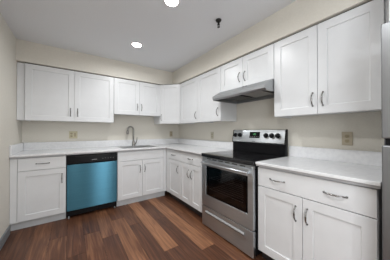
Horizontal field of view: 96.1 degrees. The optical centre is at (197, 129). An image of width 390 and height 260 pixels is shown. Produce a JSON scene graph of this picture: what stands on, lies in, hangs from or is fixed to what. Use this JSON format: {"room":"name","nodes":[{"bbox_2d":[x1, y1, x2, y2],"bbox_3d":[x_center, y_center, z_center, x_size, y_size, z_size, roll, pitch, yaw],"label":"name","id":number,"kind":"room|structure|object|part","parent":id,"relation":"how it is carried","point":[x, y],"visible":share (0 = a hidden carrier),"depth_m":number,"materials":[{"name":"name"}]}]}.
{"room":"kitchen","nodes":[
{"label":"kitchen","id":0,"kind":"room"},
{"bbox_2d":[0,13,21,237],"bbox_3d":[-0.865,0.001,0.087,0.120,2.408,6.000,0,-1,-36],"label":"wall","id":1,"kind":"structure","parent":0,"point":[10,127],"depth_m":1.97,"materials":[{"name":"paint"}]},
{"bbox_2d":[0,225,9,249],"bbox_3d":[-0.632,1.154,-0.134,0.012,0.100,5.385,0,-1,-36],"label":"baseboard","id":2,"kind":"structure","parent":1,"relation":"attached to","point":[6,234],"depth_m":1.89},
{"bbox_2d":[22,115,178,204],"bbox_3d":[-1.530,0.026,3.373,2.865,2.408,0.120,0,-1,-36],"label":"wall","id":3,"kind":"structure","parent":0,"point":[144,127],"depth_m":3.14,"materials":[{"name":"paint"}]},
{"bbox_2d":[17,62,113,122],"bbox_3d":[-1.978,-0.513,2.757,1.171,0.779,0.363,0,-1,-36],"label":"upper cabinet","id":4,"kind":"object","parent":3,"relation":"attached to","point":[44,93],"visible":1,"depth_m":2.58,"materials":[{"name":"white paint"}]},
{"bbox_3d":[-2.091,-0.512,2.508,0.540,0.764,0.019,0,-1,-36],"label":"door","id":5,"kind":"part","parent":4,"relation":"part of","materials":[{"name":"white paint"}]},
{"bbox_3d":[-1.645,-0.509,2.827,0.547,0.764,0.019,0,-1,-36],"label":"door","id":6,"kind":"part","parent":4,"relation":"part of","materials":[{"name":"white paint"}]},
{"bbox_2d":[69,131,76,137],"bbox_3d":[-2.060,0.083,2.913,0.116,0.120,0.009,0,-1,-36],"label":"wall outlet","id":7,"kind":"object","parent":3,"relation":"attached to","point":[72,134],"visible":1,"depth_m":2.91,"materials":[{"name":"beige plastic"}]},
{"bbox_2d":[16,39,171,84],"bbox_3d":[-1.535,-1.041,3.082,2.269,0.280,0.362,0,-1,-36],"label":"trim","id":8,"kind":"structure","parent":3,"relation":"attached to","point":[26,51],"depth_m":2.71,"materials":[{"name":"paint"}]},
{"bbox_2d":[24,138,177,150],"bbox_3d":[-1.489,0.251,3.312,2.576,0.116,0.019,0,-1,-36],"label":"backsplash","id":9,"kind":"structure","parent":3,"relation":"attached to","point":[102,143],"depth_m":3.04,"materials":[{"name":"white stone"}]},
{"bbox_2d":[114,77,159,116],"bbox_3d":[-1.159,-0.582,3.344,0.835,0.632,0.363,0,-1,-36],"label":"upper cabinet","id":10,"kind":"object","parent":3,"relation":"attached to","point":[131,97],"visible":0.95,"depth_m":3.20,"materials":[{"name":"white wood"}]},
{"bbox_3d":[-1.244,-0.581,3.115,0.428,0.617,0.019,0,-1,-36],"label":"door","id":11,"kind":"part","parent":10,"relation":"part of","materials":[{"name":"white paint"}]},
{"bbox_3d":[-0.904,-0.579,3.358,0.400,0.617,0.019,0,-1,-36],"label":"door","id":12,"kind":"part","parent":10,"relation":"part of","materials":[{"name":"white paint"}]},
{"bbox_2d":[154,84,179,123],"bbox_3d":[-0.502,-0.507,3.659,0.620,0.779,0.616,0,-1,-36],"label":"upper cabinet","id":13,"kind":"object","parent":3,"relation":"attached to","point":[169,93],"visible":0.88,"depth_m":3.44,"materials":[{"name":"white paint"}]},
{"bbox_2d":[0,191,265,259],"bbox_3d":[0.251,1.261,0.876,2.865,0.100,6.240,0,-1,-36],"label":"floor","id":14,"kind":"structure","parent":0,"point":[162,227],"depth_m":1.99,"materials":[{"name":"brown wood"}]},
{"bbox_2d":[9,155,66,230],"bbox_3d":[-2.156,0.783,2.447,0.531,0.878,0.642,0,-1,-36],"label":"base cabinet","id":15,"kind":"object","parent":14,"relation":"on","point":[38,185],"visible":0.99,"depth_m":2.21,"materials":[{"name":"white paint"}]},
{"bbox_3d":[-1.970,0.810,2.240,0.464,0.602,0.019,0,-1,-36],"label":"door","id":16,"kind":"part","parent":15,"relation":"part of","materials":[{"name":"white paint"}]},
{"bbox_3d":[-1.970,0.426,2.243,0.464,0.154,0.019,0,-1,-36],"label":"drawer","id":17,"kind":"part","parent":15,"relation":"part of","materials":[{"name":"white paint"}]},
{"bbox_2d":[9,138,232,158],"bbox_3d":[-0.985,0.265,2.609,2.620,0.156,1.749,0,-1,-36],"label":"countertop","id":18,"kind":"structure","parent":15,"relation":"on","point":[193,146],"depth_m":2.85,"materials":[{"name":"grey stone"}]},
{"bbox_2d":[126,126,137,145],"bbox_3d":[-1.256,0.118,3.387,0.062,0.383,0.256,0,0,30],"label":"faucet","id":19,"kind":"object","parent":18,"relation":"on","point":[127,131],"visible":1,"depth_m":3.39,"materials":[{"name":"silver metal"}]},
{"bbox_2d":[118,145,157,148],"bbox_3d":[-1.087,0.396,3.202,0.600,0.182,0.430,0,-1,-36],"label":"sink","id":20,"kind":"object","parent":18,"relation":"in","point":[139,146],"visible":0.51,"depth_m":3.34,"materials":[{"name":"silver metal"}]},
{"bbox_2d":[66,152,116,218],"bbox_3d":[-1.672,0.788,2.782,0.634,0.873,0.568,0,-1,-36],"label":"dishwasher","id":21,"kind":"object","parent":14,"relation":"on","point":[91,178],"visible":1,"depth_m":2.54,"materials":[{"name":"blue metal"}]},
{"bbox_3d":[-1.528,1.153,2.579,0.628,0.073,0.009,0,-1,-36],"label":"toe panel","id":22,"kind":"part","parent":21,"relation":"part of","materials":[{"name":"black plastic"}]},
{"bbox_3d":[-1.519,0.414,2.571,0.632,0.128,0.041,0,-1,-36],"label":"control panel","id":23,"kind":"part","parent":21,"relation":"part of","materials":[{"name":"black plastic"}]},
{"bbox_2d":[116,149,165,206],"bbox_3d":[-1.076,0.789,3.221,0.832,0.878,0.642,0,-1,-36],"label":"base cabinet","id":24,"kind":"object","parent":14,"relation":"on","point":[141,175],"visible":0.98,"depth_m":2.96,"materials":[{"name":"white paint"}]},
{"bbox_3d":[-1.093,0.812,2.868,0.388,0.608,0.019,0,-1,-36],"label":"door","id":25,"kind":"part","parent":24,"relation":"part of","materials":[{"name":"white paint"}]},
{"bbox_3d":[-0.934,0.429,2.985,0.779,0.148,0.019,0,-1,-36],"label":"false drawer","id":26,"kind":"part","parent":24,"relation":"part of","materials":[{"name":"white paint"}]},
{"bbox_3d":[-0.775,0.814,3.096,0.387,0.608,0.019,0,-1,-36],"label":"door","id":27,"kind":"part","parent":24,"relation":"part of","materials":[{"name":"white paint"}]},
{"bbox_2d":[166,149,183,204],"bbox_3d":[-0.188,0.789,3.191,0.642,0.878,0.506,0,-1,-36],"label":"base cabinet","id":28,"kind":"object","parent":14,"relation":"on","point":[173,161],"visible":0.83,"depth_m":3.02,"materials":[{"name":"white paint"}]},
{"bbox_3d":[-0.390,0.432,3.000,0.019,0.154,0.426,0,-1,-36],"label":"drawer","id":29,"kind":"part","parent":28,"relation":"part of","materials":[{"name":"white paint"}]},
{"bbox_3d":[-0.390,0.816,2.998,0.019,0.602,0.426,0,-1,-36],"label":"door","id":30,"kind":"part","parent":28,"relation":"part of","materials":[{"name":"white paint"}]},
{"bbox_2d":[180,152,202,216],"bbox_3d":[0.143,0.785,2.729,0.642,0.878,0.622,0,-1,-36],"label":"base cabinet","id":31,"kind":"object","parent":14,"relation":"on","point":[190,165],"visible":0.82,"depth_m":2.55,"materials":[{"name":"white paint"}]},
{"bbox_3d":[-0.179,0.814,2.704,0.019,0.602,0.282,0,-1,-36],"label":"door","id":32,"kind":"part","parent":31,"relation":"part of","materials":[{"name":"white paint"}]},
{"bbox_3d":[-0.097,0.429,2.591,0.019,0.154,0.567,0,-1,-36],"label":"drawer","id":33,"kind":"part","parent":31,"relation":"part of","materials":[{"name":"white paint"}]},
{"bbox_3d":[-0.013,0.812,2.472,0.019,0.602,0.281,0,-1,-36],"label":"door","id":34,"kind":"part","parent":31,"relation":"part of","materials":[{"name":"white paint"}]},
{"bbox_2d":[200,129,287,258],"bbox_3d":[0.520,0.608,2.112,0.694,1.224,0.794,0,-1,-36],"label":"electric range","id":35,"kind":"object","parent":14,"relation":"on","point":[229,178],"visible":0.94,"depth_m":2.01,"materials":[{"name":"silver metal"}]},
{"bbox_2d":[200,159,255,230],"bbox_3d":[0.491,0.663,2.091,0.624,0.572,0.786,0,-1,-36],"label":"oven","id":36,"kind":"object","parent":35,"relation":"in","point":[228,189],"depth_m":1.97,"materials":[{"name":"silver metal"}]},
{"bbox_3d":[0.307,1.079,1.955,0.036,0.244,0.786,0,-1,-36],"label":"storage drawer","id":37,"kind":"part","parent":35,"relation":"part of","materials":[{"name":"metal"}]},
{"bbox_3d":[0.310,0.359,1.964,0.029,0.029,0.786,0,-1,-36],"label":"vent trim","id":38,"kind":"part","parent":35,"relation":"part of","materials":[{"name":"metal"}]},
{"bbox_2d":[201,150,287,165],"bbox_3d":[0.543,0.321,2.131,0.638,0.045,0.794,0,-1,-36],"label":"cooktop","id":39,"kind":"object","parent":35,"relation":"in","point":[235,157],"depth_m":2.01,"materials":[{"name":"black glass"}]},
{"bbox_3d":[0.777,0.088,2.299,0.064,0.176,0.772,0,-1,-36],"label":"control panel","id":40,"kind":"part","parent":35,"relation":"part of","materials":[{"name":"metal"}]},
{"bbox_2d":[258,166,382,259],"bbox_3d":[1.032,0.776,1.487,0.642,0.878,0.792,0,-1,-36],"label":"base cabinet","id":41,"kind":"object","parent":14,"relation":"on","point":[301,217],"visible":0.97,"depth_m":1.26,"materials":[{"name":"white paint"}]},
{"bbox_3d":[0.690,0.818,1.489,0.019,0.596,0.386,0,-1,-36],"label":"door","id":42,"kind":"part","parent":41,"relation":"part of","materials":[{"name":"white paint"}]},
{"bbox_3d":[0.754,0.652,1.357,0.037,0.126,0.015,0,-1,-36],"label":"handle","id":43,"kind":"part","parent":41,"relation":"part of","materials":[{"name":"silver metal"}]},
{"bbox_3d":[0.807,0.430,1.329,0.019,0.166,0.788,0,-1,-36],"label":"drawer","id":44,"kind":"part","parent":41,"relation":"part of","materials":[{"name":"white paint"}]},
{"bbox_2d":[255,146,381,188],"bbox_3d":[1.038,0.257,1.488,0.637,0.156,0.816,0,-1,-36],"label":"countertop","id":45,"kind":"structure","parent":41,"relation":"on","point":[363,168],"depth_m":1.45,"materials":[{"name":"grey stone"}]},
{"bbox_3d":[0.901,0.428,1.154,0.037,0.014,0.140,0,-1,-36],"label":"handle","id":46,"kind":"part","parent":41,"relation":"part of","materials":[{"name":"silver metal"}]},
{"bbox_3d":[0.921,0.815,1.167,0.019,0.596,0.398,0,-1,-36],"label":"door","id":47,"kind":"part","parent":41,"relation":"part of","materials":[{"name":"white paint"}]},
{"bbox_2d":[381,21,389,259],"bbox_3d":[1.427,0.335,0.773,0.781,1.749,0.760,0,-1,-36],"label":"refrigerator","id":48,"kind":"object","parent":14,"relation":"on","point":[385,28],"visible":1,"depth_m":0.88,"materials":[{"name":"grey metal"}]},
{"bbox_3d":[1.184,-0.250,0.604,0.071,0.582,0.758,0,-1,-36],"label":"freezer door","id":49,"kind":"part","parent":48,"relation":"part of","materials":[{"name":"grey metal"}]},
{"bbox_3d":[1.184,0.613,0.597,0.071,1.072,0.758,0,-1,-36],"label":"fridge door","id":50,"kind":"part","parent":48,"relation":"part of","materials":[{"name":"grey metal"}]},
{"bbox_2d":[0,0,295,71],"bbox_3d":[0.251,-1.247,0.895,2.865,0.100,6.240,0,-1,-36],"label":"ceiling","id":51,"kind":"structure","parent":0,"point":[171,38],"depth_m":1.98,"materials":[{"name":"paint"}]},
{"bbox_2d":[131,42,142,47],"bbox_3d":[-0.842,-1.181,2.443,0.160,0.005,0.160,0,-1,-36],"label":"recessed light","id":52,"kind":"object","parent":51,"relation":"in","point":[134,44],"visible":1,"depth_m":2.43,"materials":[{"name":"white"}]},
{"bbox_2d":[163,0,179,6],"bbox_3d":[-0.235,-1.188,1.623,0.160,0.005,0.160,0,-1,-36],"label":"recessed light","id":53,"kind":"object","parent":51,"relation":"in","point":[170,3],"visible":1,"depth_m":1.64,"materials":[{"name":"white"}]},
{"bbox_2d":[216,18,220,27],"bbox_3d":[0.231,-1.148,1.894,0.064,0.080,0.064,0,-1,-36],"label":"sprinkler","id":54,"kind":"object","parent":51,"relation":"attached to","point":[218,20],"visible":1,"depth_m":1.88,"materials":[{"name":"grey metal"}]},
{"bbox_2d":[179,98,383,155],"bbox_3d":[1.367,0.013,1.685,0.120,2.408,6.000,0,-1,-36],"label":"wall","id":55,"kind":"structure","parent":0,"point":[317,131],"depth_m":1.88,"materials":[{"name":"paint"}]},
{"bbox_2d":[180,76,198,123],"bbox_3d":[-0.043,-0.510,3.240,0.363,0.779,0.591,0,-1,-36],"label":"upper cabinet","id":56,"kind":"object","parent":55,"relation":"attached to","point":[188,89],"visible":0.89,"depth_m":3.14,"materials":[{"name":"white wood"}]},
{"bbox_2d":[178,138,232,149],"bbox_3d":[0.071,0.251,3.368,0.019,0.116,1.745,0,-1,-36],"label":"backsplash","id":57,"kind":"structure","parent":55,"relation":"attached to","point":[207,143],"depth_m":3.17,"materials":[{"name":"white stone"}]},
{"bbox_2d":[198,66,236,122],"bbox_3d":[0.290,-0.513,2.775,0.363,0.779,0.545,0,-1,-36],"label":"upper cabinet","id":58,"kind":"object","parent":55,"relation":"attached to","point":[209,83],"visible":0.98,"depth_m":2.64,"materials":[{"name":"white wood"}]},
{"bbox_3d":[0.179,-0.510,2.695,0.019,0.764,0.543,0,-1,-36],"label":"door","id":59,"kind":"part","parent":58,"relation":"part of","materials":[{"name":"white paint"}]},
{"bbox_2d":[212,79,273,103],"bbox_3d":[0.634,-0.460,2.192,0.480,0.131,0.795,0,-1,-36],"label":"range hood","id":60,"kind":"object","parent":55,"relation":"attached to","point":[262,90],"visible":0.88,"depth_m":2.11,"materials":[{"name":"silver metal"}]},
{"bbox_2d":[221,43,273,91],"bbox_3d":[0.682,-0.714,2.228,0.363,0.385,0.794,0,-1,-36],"label":"upper cabinet","id":61,"kind":"object","parent":55,"relation":"attached to","point":[257,66],"visible":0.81,"depth_m":2.08,"materials":[{"name":"white wood"}]},
{"bbox_3d":[0.453,-0.710,2.314,0.019,0.370,0.385,0,-1,-36],"label":"door","id":62,"kind":"part","parent":61,"relation":"part of","materials":[{"name":"white paint"}]},
{"bbox_3d":[0.684,-0.713,1.990,0.019,0.370,0.403,0,-1,-36],"label":"door","id":63,"kind":"part","parent":61,"relation":"part of","materials":[{"name":"white paint"}]},
{"bbox_2d":[172,0,370,83],"bbox_3d":[0.766,-1.048,2.123,0.356,0.280,4.600,0,-1,-36],"label":"soffit","id":64,"kind":"structure","parent":55,"relation":"attached to","point":[299,15],"depth_m":1.83,"materials":[{"name":"paint"}]},
{"bbox_2d":[274,0,385,118],"bbox_3d":[1.145,-0.522,1.581,0.363,0.779,0.787,0,-1,-36],"label":"upper cabinet","id":65,"kind":"object","parent":55,"relation":"attached to","point":[332,65],"visible":0.89,"depth_m":1.41,"materials":[{"name":"white wood"}]},
{"bbox_3d":[0.919,-0.518,1.662,0.019,0.764,0.390,0,-1,-36],"label":"door","id":66,"kind":"part","parent":65,"relation":"part of","materials":[{"name":"white paint"}]},
{"bbox_3d":[1.148,-0.520,1.341,0.019,0.764,0.391,0,-1,-36],"label":"door","id":67,"kind":"part","parent":65,"relation":"part of","materials":[{"name":"white paint"}]},
{"bbox_2d":[289,146,381,166],"bbox_3d":[1.289,0.238,1.668,0.019,0.116,0.816,0,-1,-36],"label":"backsplash","id":68,"kind":"structure","parent":55,"relation":"attached to","point":[372,158],"depth_m":1.62,"materials":[{"name":"white stone"}]},
{"bbox_2d":[342,132,352,145],"bbox_3d":[1.357,0.080,1.586,0.009,0.120,0.078,0,-1,-36],"label":"wall outlet","id":69,"kind":"object","parent":55,"relation":"attached to","point":[347,137],"visible":1,"depth_m":1.58,"materials":[{"name":"beige plastic"}]},
{"bbox_2d":[385,0,389,21],"bbox_3d":[1.519,-0.748,0.829,0.633,0.317,0.867,0,-1,-36],"label":"upper cabinet","id":70,"kind":"object","parent":55,"relation":"attached to","point":[387,2],"visible":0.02,"depth_m":1.19,"materials":[{"name":"white paint"}]}
]}

